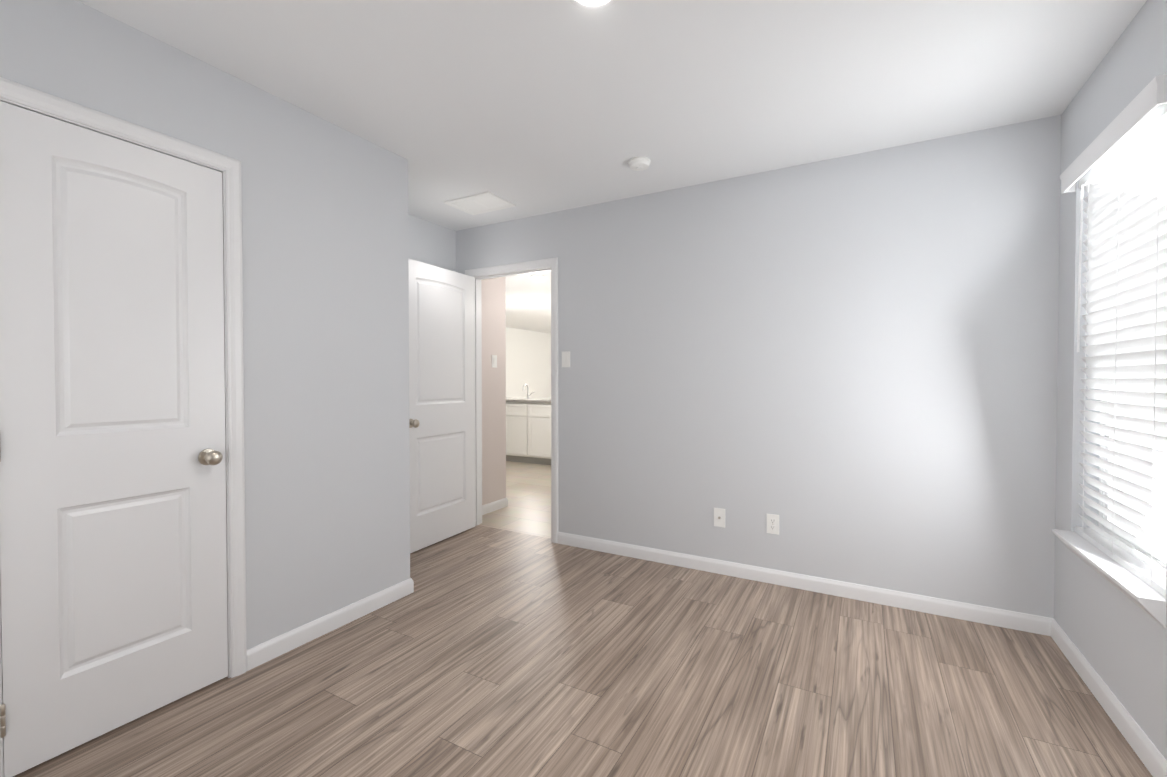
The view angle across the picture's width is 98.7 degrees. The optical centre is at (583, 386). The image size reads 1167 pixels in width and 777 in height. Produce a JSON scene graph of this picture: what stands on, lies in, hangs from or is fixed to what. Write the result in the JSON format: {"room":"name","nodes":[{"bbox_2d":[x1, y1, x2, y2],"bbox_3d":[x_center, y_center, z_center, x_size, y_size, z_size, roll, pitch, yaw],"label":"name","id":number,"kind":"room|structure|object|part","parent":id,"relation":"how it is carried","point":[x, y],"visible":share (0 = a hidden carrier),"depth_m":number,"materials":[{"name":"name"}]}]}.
{"room":"empty bedroom","nodes":[
{"label":"empty bedroom","id":0,"kind":"room"},
{"bbox_2d":[0,0,409,649],"bbox_3d":[-1.636,-0.036,1.781,0.120,2.440,2.465,1,1,29],"label":"wall","id":1,"kind":"structure","parent":0,"point":[326,330],"depth_m":2.27,"materials":[{"name":"white paint"}]},
{"bbox_2d":[0,101,227,776],"bbox_3d":[-1.604,0.162,1.755,0.171,2.025,0.615,1,1,29],"label":"closet door","id":2,"kind":"structure","parent":1,"relation":"in","point":[113,575],"depth_m":1.70,"materials":[{"name":"white paint"}]},
{"bbox_3d":[-1.478,0.273,1.983,0.171,0.065,0.098,1,1,29],"label":"knob","id":3,"kind":"part","parent":2,"relation":"part of","materials":[{"name":"silver metal"}]},
{"bbox_2d":[0,77,246,776],"bbox_3d":[-1.639,0.154,1.780,0.120,2.060,0.650,1,1,29],"label":"door frame","id":4,"kind":"structure","parent":1,"relation":"attached to","point":[224,255],"depth_m":2.01,"materials":[{"name":"white paint"}]},
{"bbox_2d":[247,578,413,670],"bbox_3d":[-1.186,1.132,2.469,0.013,0.083,0.883,1,1,29],"label":"baseboard","id":5,"kind":"structure","parent":1,"relation":"attached to","point":[266,651],"depth_m":2.38,"materials":[{"name":"white paint"}]},
{"bbox_2d":[408,214,505,504],"bbox_3d":[-1.831,-0.054,2.922,0.120,2.440,4.270,1,1,29],"label":"wall","id":6,"kind":"structure","parent":0,"point":[493,295],"depth_m":4.55,"materials":[{"name":"white paint"}]},
{"bbox_2d":[492,355,496,367],"bbox_3d":[-0.815,-0.236,4.603,0.013,0.115,0.070,1,1,29],"label":"light switch","id":7,"kind":"object","parent":6,"relation":"attached to","point":[494,361],"visible":1,"depth_m":4.60,"materials":[{"name":"white plastic"}]},
{"bbox_2d":[482,498,507,514],"bbox_3d":[-0.867,1.099,4.531,0.013,0.083,0.533,1,1,29],"label":"baseboard","id":8,"kind":"structure","parent":6,"relation":"attached to","point":[496,505],"depth_m":4.61,"materials":[{"name":"white paint"}]},
{"bbox_2d":[506,327,550,397],"bbox_3d":[-2.702,-0.174,10.439,0.120,2.440,8.250,1,1,29],"label":"wall","id":9,"kind":"structure","parent":0,"point":[528,357],"depth_m":12.65,"materials":[{"name":"white paint"}]},
{"bbox_2d":[13,461,1152,776],"bbox_3d":[-0.076,1.157,6.618,8.451,0.100,12.640,1,1,29],"label":"floor","id":10,"kind":"structure","parent":0,"point":[483,651],"depth_m":1.95,"materials":[{"name":"laminate"}]},
{"bbox_2d":[506,404,529,462],"bbox_3d":[-0.842,0.655,7.507,0.566,0.875,0.619,1,1,29],"label":"base cabinet","id":11,"kind":"object","parent":10,"relation":"on","point":[528,429],"depth_m":7.23,"materials":[{"name":"white wood"}]},
{"bbox_2d":[506,396,550,403],"bbox_3d":[-0.362,0.202,7.230,3.340,0.040,0.665,1,1,29],"label":"countertop","id":12,"kind":"structure","parent":11,"relation":"on","point":[509,400],"depth_m":7.18,"materials":[{"name":"grey stone"}]},
{"bbox_2d":[523,384,534,398],"bbox_3d":[-0.825,0.065,7.532,0.148,0.225,0.156,1,1,29],"label":"faucet","id":13,"kind":"object","parent":12,"relation":"on","point":[528,395],"depth_m":7.59,"materials":[{"name":"silver metal"}]},
{"bbox_2d":[530,404,550,464],"bbox_3d":[-0.457,0.659,7.293,0.566,0.875,0.619,1,1,29],"label":"base cabinet","id":14,"kind":"object","parent":10,"relation":"on","point":[540,414],"depth_m":7.03,"materials":[{"name":"white wood"}]},
{"bbox_2d":[77,0,1146,333],"bbox_3d":[-0.076,-1.383,6.578,8.451,0.100,12.640,1,1,29],"label":"ceiling","id":15,"kind":"structure","parent":0,"point":[527,108],"depth_m":2.04,"materials":[{"name":"white paint"}]},
{"bbox_2d":[443,191,515,214],"bbox_3d":[-0.722,-1.279,3.504,0.400,0.010,0.300,1,1,29],"label":"ceiling vent","id":16,"kind":"object","parent":15,"relation":"in","point":[482,202],"visible":1,"depth_m":3.49,"materials":[{"name":"white plastic"}]},
{"bbox_2d":[568,0,617,10],"bbox_3d":[0.032,-1.249,1.572,0.190,0.007,0.190,1,1,29],"label":"recessed light","id":17,"kind":"object","parent":15,"relation":"in","point":[592,5],"visible":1,"depth_m":1.64,"materials":[{"name":"white paint"}]},
{"bbox_2d":[628,156,650,170],"bbox_3d":[0.315,-1.251,2.827,0.128,0.044,0.128,1,1,29],"label":"smoke detector","id":18,"kind":"object","parent":15,"relation":"attached to","point":[640,163],"visible":1,"depth_m":2.79,"materials":[{"name":"white plastic"}]},
{"bbox_2d":[456,115,1060,617],"bbox_3d":[0.622,-0.060,3.308,4.026,2.440,0.120,1,1,29],"label":"wall","id":19,"kind":"structure","parent":0,"point":[844,369],"depth_m":2.81,"materials":[{"name":"white paint"}]},
{"bbox_2d":[408,258,474,552],"bbox_3d":[-1.064,0.130,3.741,0.171,2.025,0.775,0,1,26],"label":"entry door","id":20,"kind":"structure","parent":19,"relation":"in","point":[442,391],"depth_m":3.72,"materials":[{"name":"white paint"}]},
{"bbox_3d":[-1.213,0.250,3.439,0.171,0.065,0.098,0,1,26],"label":"knob","id":21,"kind":"part","parent":20,"relation":"part of","materials":[{"name":"silver metal"}]},
{"bbox_2d":[465,257,557,542],"bbox_3d":[-0.547,0.098,3.963,0.894,2.102,0.155,1,1,29],"label":"door frame","id":22,"kind":"structure","parent":19,"relation":"attached to","point":[552,263],"depth_m":3.83,"materials":[{"name":"white paint"}]},
{"bbox_2d":[562,351,569,366],"bbox_3d":[-0.130,-0.201,3.649,0.070,0.115,0.013,1,1,29],"label":"light switch","id":23,"kind":"object","parent":19,"relation":"attached to","point":[565,358],"visible":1,"depth_m":3.65,"materials":[{"name":"white plastic"}]},
{"bbox_2d":[714,508,724,527],"bbox_3d":[0.845,0.814,3.119,0.070,0.115,0.016,1,1,29],"label":"outlet","id":24,"kind":"object","parent":19,"relation":"attached to","point":[719,517],"visible":1,"depth_m":3.12,"materials":[{"name":"white plastic"}]},
{"bbox_2d":[767,514,778,534],"bbox_3d":[1.121,0.812,2.970,0.070,0.115,0.008,1,1,29],"label":"duplex electrical outlet","id":25,"kind":"object","parent":19,"relation":"attached to","point":[772,523],"visible":1,"depth_m":2.97,"materials":[{"name":"white plastic"}]},
{"bbox_2d":[557,532,1046,635],"bbox_3d":[1.004,1.123,3.037,2.733,0.083,0.013,1,1,29],"label":"baseboard","id":26,"kind":"structure","parent":19,"relation":"attached to","point":[1014,620],"depth_m":2.82,"materials":[{"name":"white paint"}]},
{"bbox_2d":[1054,0,1166,759],"bbox_3d":[1.376,-0.018,0.684,0.150,2.440,3.727,1,1,29],"label":"wall","id":27,"kind":"structure","parent":0,"point":[1116,636],"depth_m":1.99,"materials":[{"name":"white paint"}]},
{"bbox_2d":[1047,617,1166,776],"bbox_3d":[1.334,1.158,0.795,0.013,0.083,3.607,1,1,29],"label":"baseboard","id":28,"kind":"structure","parent":27,"relation":"attached to","point":[1147,752],"depth_m":1.78,"materials":[{"name":"white paint"}]},
{"bbox_2d":[1052,529,1165,627],"bbox_3d":[1.941,0.674,1.836,0.145,0.081,0.796,1,1,29],"label":"window sill","id":29,"kind":"structure","parent":27,"relation":"attached to","point":[1146,598],"depth_m":1.70,"materials":[{"name":"white paint"}]},
{"bbox_2d":[1060,74,1166,192],"bbox_3d":[1.907,-0.880,1.825,0.049,0.080,0.830,1,1,29],"label":"window valance","id":30,"kind":"object","parent":27,"relation":"attached to","point":[1149,98],"visible":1,"depth_m":1.70,"materials":[{"name":"white paint"}]},
{"bbox_2d":[1074,103,1166,596],"bbox_3d":[1.951,-0.130,1.813,0.072,1.519,0.768,1,1,29],"label":"window blind","id":31,"kind":"object","parent":27,"relation":"attached to","point":[1123,183],"visible":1,"depth_m":1.79,"materials":[{"name":"white plastic"}]},
{"bbox_2d":[1098,389,1166,567],"bbox_3d":[2.029,-0.128,1.769,0.060,1.525,0.780,1,1,29],"label":"window","id":32,"kind":"structure","parent":27,"relation":"in","point":[1136,547],"depth_m":2.05,"materials":[{"name":"white glass"}]},
{"label":"outside","id":33,"kind":"structure","parent":0,"visible":0},
{"bbox_2d":[1122,390,1166,548],"bbox_3d":[2.365,-0.264,1.682,0.001,3.500,3.000,1,1,29],"label":"sky","id":34,"kind":"structure","parent":33,"point":[1148,527],"depth_m":2.52,"materials":[{"name":"white"}]}
]}

